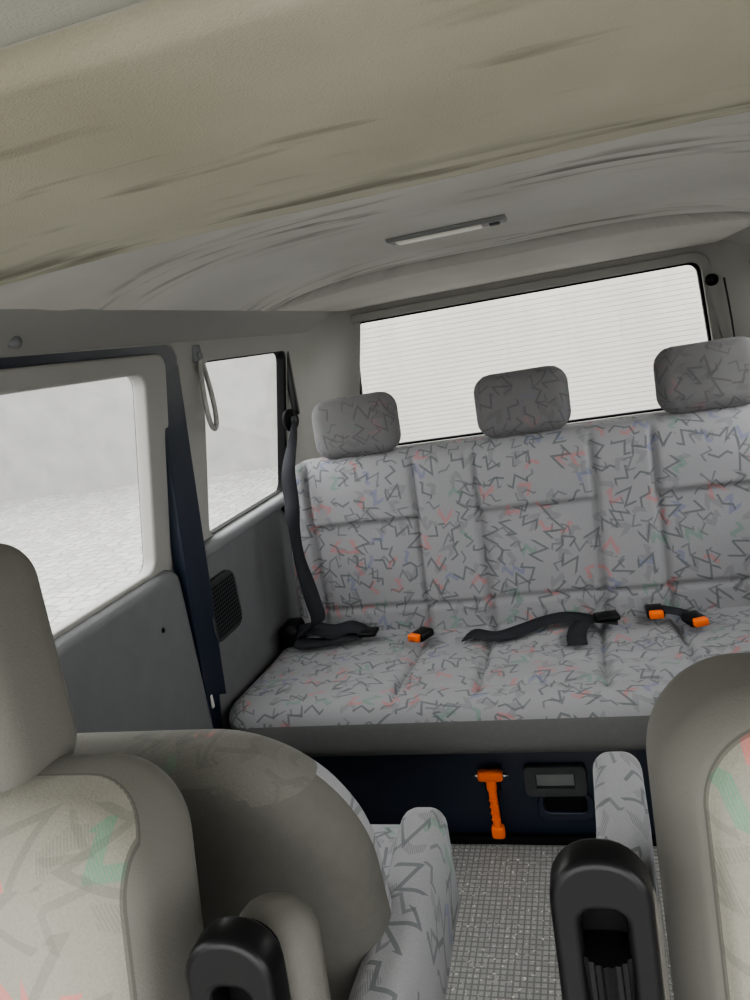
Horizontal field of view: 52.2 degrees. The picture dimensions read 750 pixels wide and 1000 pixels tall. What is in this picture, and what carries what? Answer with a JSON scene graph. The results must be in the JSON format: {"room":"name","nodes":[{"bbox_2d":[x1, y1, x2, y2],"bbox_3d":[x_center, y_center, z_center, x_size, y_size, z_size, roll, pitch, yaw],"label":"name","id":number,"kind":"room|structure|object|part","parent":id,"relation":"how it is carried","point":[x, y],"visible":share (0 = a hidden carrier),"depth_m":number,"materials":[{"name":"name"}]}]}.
{"room":"vehicle interior","nodes":[
{"label":"vehicle interior","id":0,"kind":"room"},
{"bbox_2d":[0,333,304,540],"bbox_3d":[-0.486,0.366,1.470,0.127,1.300,3.070,-7,12,16],"label":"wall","id":1,"kind":"structure","parent":0,"point":[215,349],"depth_m":1.89,"materials":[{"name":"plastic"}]},
{"bbox_2d":[8,336,22,347],"bbox_3d":[-0.567,-0.246,1.177,0.046,0.041,0.044,-7,12,16],"label":"coat hook","id":2,"kind":"object","parent":1,"relation":"attached to","point":[15,342],"visible":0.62,"depth_m":1.17,"materials":[{"name":"plastic"}]},
{"bbox_2d":[0,354,212,732],"bbox_3d":[-0.529,0.400,1.286,0.126,1.220,1.019,-7,12,16],"label":"door","id":3,"kind":"structure","parent":1,"relation":"in","point":[121,673],"depth_m":1.55,"materials":[{"name":"plastic"}]},
{"bbox_3d":[-0.588,0.055,1.217,0.126,0.506,1.019,-7,12,16],"label":"frame","id":4,"kind":"part","parent":3,"relation":"part of","materials":[{"name":"plastic"}]},
{"bbox_3d":[-0.524,0.628,1.332,0.060,0.760,1.000,-7,12,16],"label":"trim panel","id":5,"kind":"part","parent":3,"relation":"part of","materials":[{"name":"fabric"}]},
{"bbox_2d":[127,377,142,573],"bbox_3d":[-0.585,0.041,1.241,0.110,0.444,0.818,-7,12,16],"label":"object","id":6,"kind":"structure","parent":3,"relation":"attached to","point":[127,377],"depth_m":1.61,"materials":[{"name":"grey rubber"}]},
{"bbox_2d":[210,695,214,708],"bbox_3d":[-0.393,0.477,1.813,0.020,0.035,0.012,-7,12,16],"label":"door latch","id":7,"kind":"structure","parent":3,"relation":"attached to","point":[211,696],"depth_m":1.81,"materials":[{"name":"silver metal"}]},
{"bbox_2d":[0,343,225,728],"bbox_3d":[-0.535,0.404,1.291,0.129,1.280,1.168,-7,12,16],"label":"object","id":8,"kind":"structure","parent":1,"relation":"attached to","point":[188,551],"depth_m":1.72,"materials":[{"name":"blue paint"}]},
{"bbox_2d":[0,306,338,355],"bbox_3d":[-0.497,-0.284,1.314,0.125,0.085,3.070,-7,12,16],"label":"trim","id":9,"kind":"structure","parent":1,"relation":"attached to","point":[40,331],"depth_m":1.47,"materials":[{"name":"plastic"}]},
{"bbox_2d":[192,345,218,430],"bbox_3d":[-0.403,-0.264,1.811,0.027,0.206,0.054,-7,12,16],"label":"strap","id":10,"kind":"object","parent":1,"relation":"hanging from","point":[197,355],"visible":0.99,"depth_m":1.80,"materials":[{"name":"plastic"}]},
{"bbox_2d":[210,569,241,641],"bbox_3d":[-0.379,0.261,1.900,0.022,0.152,0.158,-7,12,16],"label":"air vent","id":11,"kind":"object","parent":1,"relation":"attached to","point":[226,601],"visible":0.84,"depth_m":1.89,"materials":[{"name":"grey plastic"}]},
{"bbox_2d":[204,493,283,557],"bbox_3d":[-0.333,0.040,2.216,0.050,0.030,0.840,-7,12,16],"label":"ledge","id":12,"kind":"object","parent":1,"relation":"attached to","point":[225,536],"visible":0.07,"depth_m":2.06,"materials":[{"name":"plastic"}]},
{"bbox_2d":[206,351,286,533],"bbox_3d":[-0.361,-0.183,2.152,0.111,0.448,0.588,-7,12,16],"label":"gasket","id":13,"kind":"object","parent":1,"relation":"attached to","point":[280,355],"visible":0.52,"depth_m":2.38,"materials":[{"name":"black rubber"}]},
{"bbox_2d":[204,492,299,728],"bbox_3d":[-0.263,0.361,2.383,0.050,0.740,1.170,-7,12,16],"label":"trim","id":14,"kind":"structure","parent":1,"relation":"attached to","point":[260,560],"depth_m":2.10,"materials":[{"name":"plastic"}]},
{"bbox_2d":[304,308,360,459],"bbox_3d":[-0.146,-0.280,2.692,0.139,0.760,0.322,1,16,44],"label":"trim","id":15,"kind":"structure","parent":1,"relation":"attached to","point":[331,348],"depth_m":2.67,"materials":[{"name":"plastic"}]},
{"bbox_2d":[0,0,749,310],"bbox_3d":[0.113,-0.423,1.125,1.210,0.076,3.070,-7,12,16],"label":"ceiling","id":16,"kind":"structure","parent":0,"point":[228,155],"depth_m":0.59,"materials":[{"name":"beige fabric"}]},
{"bbox_2d":[385,214,506,244],"bbox_3d":[0.139,-0.528,1.500,0.235,0.016,0.058,-7,12,16],"label":"ceiling lamp","id":17,"kind":"object","parent":16,"relation":"attached to","point":[494,220],"depth_m":1.48,"materials":[{"name":"white plastic"}]},
{"bbox_2d":[361,246,722,337],"bbox_3d":[0.601,-0.143,2.738,1.720,1.430,0.173,-7,12,16],"label":"wall","id":18,"kind":"structure","parent":0,"point":[606,264],"depth_m":2.53,"materials":[{"name":"plastic"}]},
{"bbox_2d":[360,262,711,445],"bbox_3d":[0.513,-0.474,2.635,1.236,0.470,0.073,-7,12,16],"label":"gasket","id":19,"kind":"object","parent":18,"relation":"attached to","point":[696,267],"visible":0.4,"depth_m":2.58,"materials":[{"name":"black rubber"}]},
{"bbox_2d":[351,252,722,447],"bbox_3d":[0.511,-0.470,2.627,1.291,0.523,0.085,-7,12,16],"label":"trim","id":20,"kind":"structure","parent":18,"relation":"attached to","point":[700,259],"depth_m":2.51,"materials":[{"name":"plastic"}]},
{"bbox_3d":[0.517,-0.478,2.650,1.254,0.490,0.053,-7,12,16],"label":"window","id":21,"kind":"structure","parent":18,"relation":"in","visible":0},
{"bbox_2d":[360,271,702,438],"bbox_3d":[0.516,-0.474,2.646,1.196,0.414,0.041,-7,12,16],"label":"heater lines","id":22,"kind":"object","parent":21,"relation":"attached to","point":[689,271],"visible":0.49,"depth_m":2.62,"materials":[{"name":"grey metal"}]},
{"bbox_2d":[446,844,673,999],"bbox_3d":[0.356,0.920,1.445,1.720,0.040,3.170,-7,12,16],"label":"floor","id":23,"kind":"structure","parent":0,"point":[504,948],"depth_m":1.59,"materials":[{"name":"grey carpet"}]},
{"bbox_2d":[0,543,330,999],"bbox_3d":[-0.325,0.641,0.470,0.584,1.104,0.644,-7,12,16],"label":"seat","id":24,"kind":"object","parent":23,"relation":"on","point":[100,895],"visible":1,"depth_m":0.53,"materials":[{"name":"fabric"}]},
{"bbox_3d":[-0.347,0.544,0.623,0.470,0.620,0.249,-7,12,16],"label":"backrest","id":25,"kind":"part","parent":24,"relation":"part of","materials":[{"name":"fabric"}]},
{"bbox_2d":[72,729,459,999],"bbox_3d":[-0.163,0.632,1.056,0.579,0.840,0.600,-7,12,16],"label":"seat","id":26,"kind":"object","parent":23,"relation":"on","point":[266,816],"visible":0.51,"depth_m":0.79,"materials":[{"name":"fabric"}]},
{"bbox_2d":[370,824,399,877],"bbox_3d":[-0.153,0.657,1.155,0.500,0.130,0.420,-7,12,16],"label":"seat cushion","id":27,"kind":"object","parent":26,"relation":"on","point":[385,834],"depth_m":1.23,"materials":[{"name":"fabric"}]},
{"bbox_3d":[0.034,0.528,0.852,0.069,0.188,0.361,-6,12,18],"label":"armrest","id":28,"kind":"part","parent":26,"relation":"part of","materials":[{"name":"fabric"}]},
{"bbox_2d":[229,337,749,845],"bbox_3d":[0.406,0.240,1.894,1.510,1.082,0.691,-7,12,16],"label":"seat","id":29,"kind":"object","parent":23,"relation":"on","point":[537,515],"depth_m":1.94,"materials":[{"name":"fabric"}]},
{"bbox_2d":[281,351,378,648],"bbox_3d":[-0.154,-0.050,2.229,0.242,0.821,0.469,-8,11,8],"label":"belt","id":30,"kind":"object","parent":29,"relation":"on","point":[351,630],"visible":0.98,"depth_m":2.12,"materials":[{"name":"black fabric"}]},
{"bbox_3d":[-0.266,-0.376,2.399,0.022,0.220,0.022,-7,12,16],"label":"guide rail","id":31,"kind":"part","parent":30,"relation":"part of","materials":[{"name":"black plastic"}]},
{"bbox_2d":[408,627,433,642],"bbox_3d":[0.120,0.357,2.024,0.044,0.024,0.069,1,16,44],"label":"belt buckle","id":32,"kind":"object","parent":29,"relation":"on","point":[421,634],"visible":1,"depth_m":2.01,"materials":[{"name":"black plastic"}]},
{"bbox_2d":[229,606,749,756],"bbox_3d":[0.418,0.429,1.860,1.510,0.148,0.545,-7,12,16],"label":"cushion","id":33,"kind":"object","parent":29,"relation":"on","point":[386,693],"depth_m":1.75,"materials":[{"name":"fabric"}]},
{"bbox_2d":[471,769,508,838],"bbox_3d":[0.283,0.715,1.806,0.088,0.178,0.035,-7,12,16],"label":"hammer","id":34,"kind":"object","parent":29,"relation":"attached to","point":[492,778],"visible":1,"depth_m":1.79,"materials":[{"name":"orange plastic"}]},
{"bbox_3d":[0.282,0.721,1.802,0.019,0.125,0.018,-7,12,16],"label":"handle","id":35,"kind":"part","parent":34,"relation":"part of","materials":[{"name":"orange plastic"}]},
{"bbox_3d":[0.447,0.101,2.096,1.420,0.570,0.228,-7,12,16],"label":"backrest","id":36,"kind":"part","parent":29,"relation":"part of","materials":[{"name":"fabric"}]},
{"bbox_2d":[461,610,620,645],"bbox_3d":[0.415,0.327,1.931,0.398,0.027,0.189,-7,12,16],"label":"belt","id":37,"kind":"object","parent":29,"relation":"on","point":[577,632],"visible":1,"depth_m":1.95,"materials":[{"name":"black fabric"}]},
{"bbox_3d":[0.444,0.800,1.803,1.300,0.022,0.020,-7,12,16],"label":"foot rail","id":38,"kind":"part","parent":29,"relation":"part of","materials":[{"name":"black metal"}]},
{"bbox_3d":[0.427,0.678,1.775,0.152,0.141,0.021,-7,12,16],"label":"storage handle","id":39,"kind":"part","parent":29,"relation":"part of","materials":[{"name":"grey plastic"}]},
{"bbox_2d":[644,603,664,618],"bbox_3d":[0.701,0.280,1.915,0.046,0.024,0.070,-7,12,16],"label":"belt buckle","id":40,"kind":"object","parent":29,"relation":"on","point":[653,611],"visible":1,"depth_m":1.90,"materials":[{"name":"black plastic"}]},
{"bbox_2d":[662,605,708,626],"bbox_3d":[0.752,0.281,1.861,0.059,0.024,0.142,-15,13,-26],"label":"belt buckle","id":41,"kind":"object","parent":29,"relation":"on","point":[694,618],"visible":1,"depth_m":1.83,"materials":[{"name":"black plastic"}]},
{"bbox_2d":[593,751,657,895],"bbox_3d":[0.612,0.517,0.968,0.626,0.840,0.500,-7,12,16],"label":"seat","id":42,"kind":"object","parent":23,"relation":"on","point":[621,808],"visible":0.22,"depth_m":0.92,"materials":[{"name":"fabric"}]},
{"bbox_2d":[550,652,749,999],"bbox_3d":[0.404,0.532,0.395,0.547,1.104,0.644,-7,12,16],"label":"seat","id":43,"kind":"object","parent":23,"relation":"on","point":[607,922],"visible":1,"depth_m":0.52,"materials":[{"name":"fabric"}]},
{"bbox_3d":[0.464,0.425,0.525,0.470,0.620,0.248,-7,12,16],"label":"backrest","id":44,"kind":"part","parent":43,"relation":"part of","materials":[{"name":"fabric"}]},
{"bbox_3d":[0.953,0.202,1.064,0.127,1.300,3.070,-7,12,16],"label":"wall","id":45,"kind":"structure","parent":0,"visible":0},
{"bbox_2d":[705,274,734,336],"bbox_3d":[1.101,-0.312,2.325,0.047,0.753,0.202,-11,11,-8],"label":"belt","id":46,"kind":"object","parent":45,"relation":"attached to","point":[711,279],"visible":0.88,"depth_m":2.31,"materials":[{"name":"black plastic"}]},
{"bbox_2d":[697,240,749,338],"bbox_3d":[1.168,-0.430,2.321,0.139,0.760,0.322,-12,12,-13],"label":"trim","id":47,"kind":"structure","parent":45,"relation":"attached to","point":[729,260],"depth_m":2.37,"materials":[{"name":"plastic"}]},
{"bbox_2d":[722,226,749,246],"bbox_3d":[0.746,-0.425,0.963,0.125,0.085,3.070,-7,12,16],"label":"trim","id":48,"kind":"structure","parent":45,"relation":"attached to","point":[742,237],"depth_m":2.18,"materials":[{"name":"plastic"}]},
{"label":"outside","id":49,"kind":"structure","parent":0,"visible":0},
{"bbox_2d":[0,466,277,627],"bbox_3d":[2.540,-0.642,9.802,80.000,0.001,80.000,-7,12,16],"label":"ground","id":50,"kind":"structure","parent":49,"point":[81,547],"depth_m":9.89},
{"bbox_2d":[0,353,277,501],"bbox_3d":[-18.365,-1.190,17.431,36.000,5.000,0.500,-7,12,16],"label":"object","id":51,"kind":"object","parent":50,"relation":"on","point":[75,438],"depth_m":13.73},
{"bbox_2d":[360,265,707,442],"bbox_3d":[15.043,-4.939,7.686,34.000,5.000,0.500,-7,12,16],"label":"window","id":52,"kind":"structure","parent":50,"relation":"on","point":[702,335],"depth_m":11.28,"materials":[{"name":"clear glass"}]}
]}

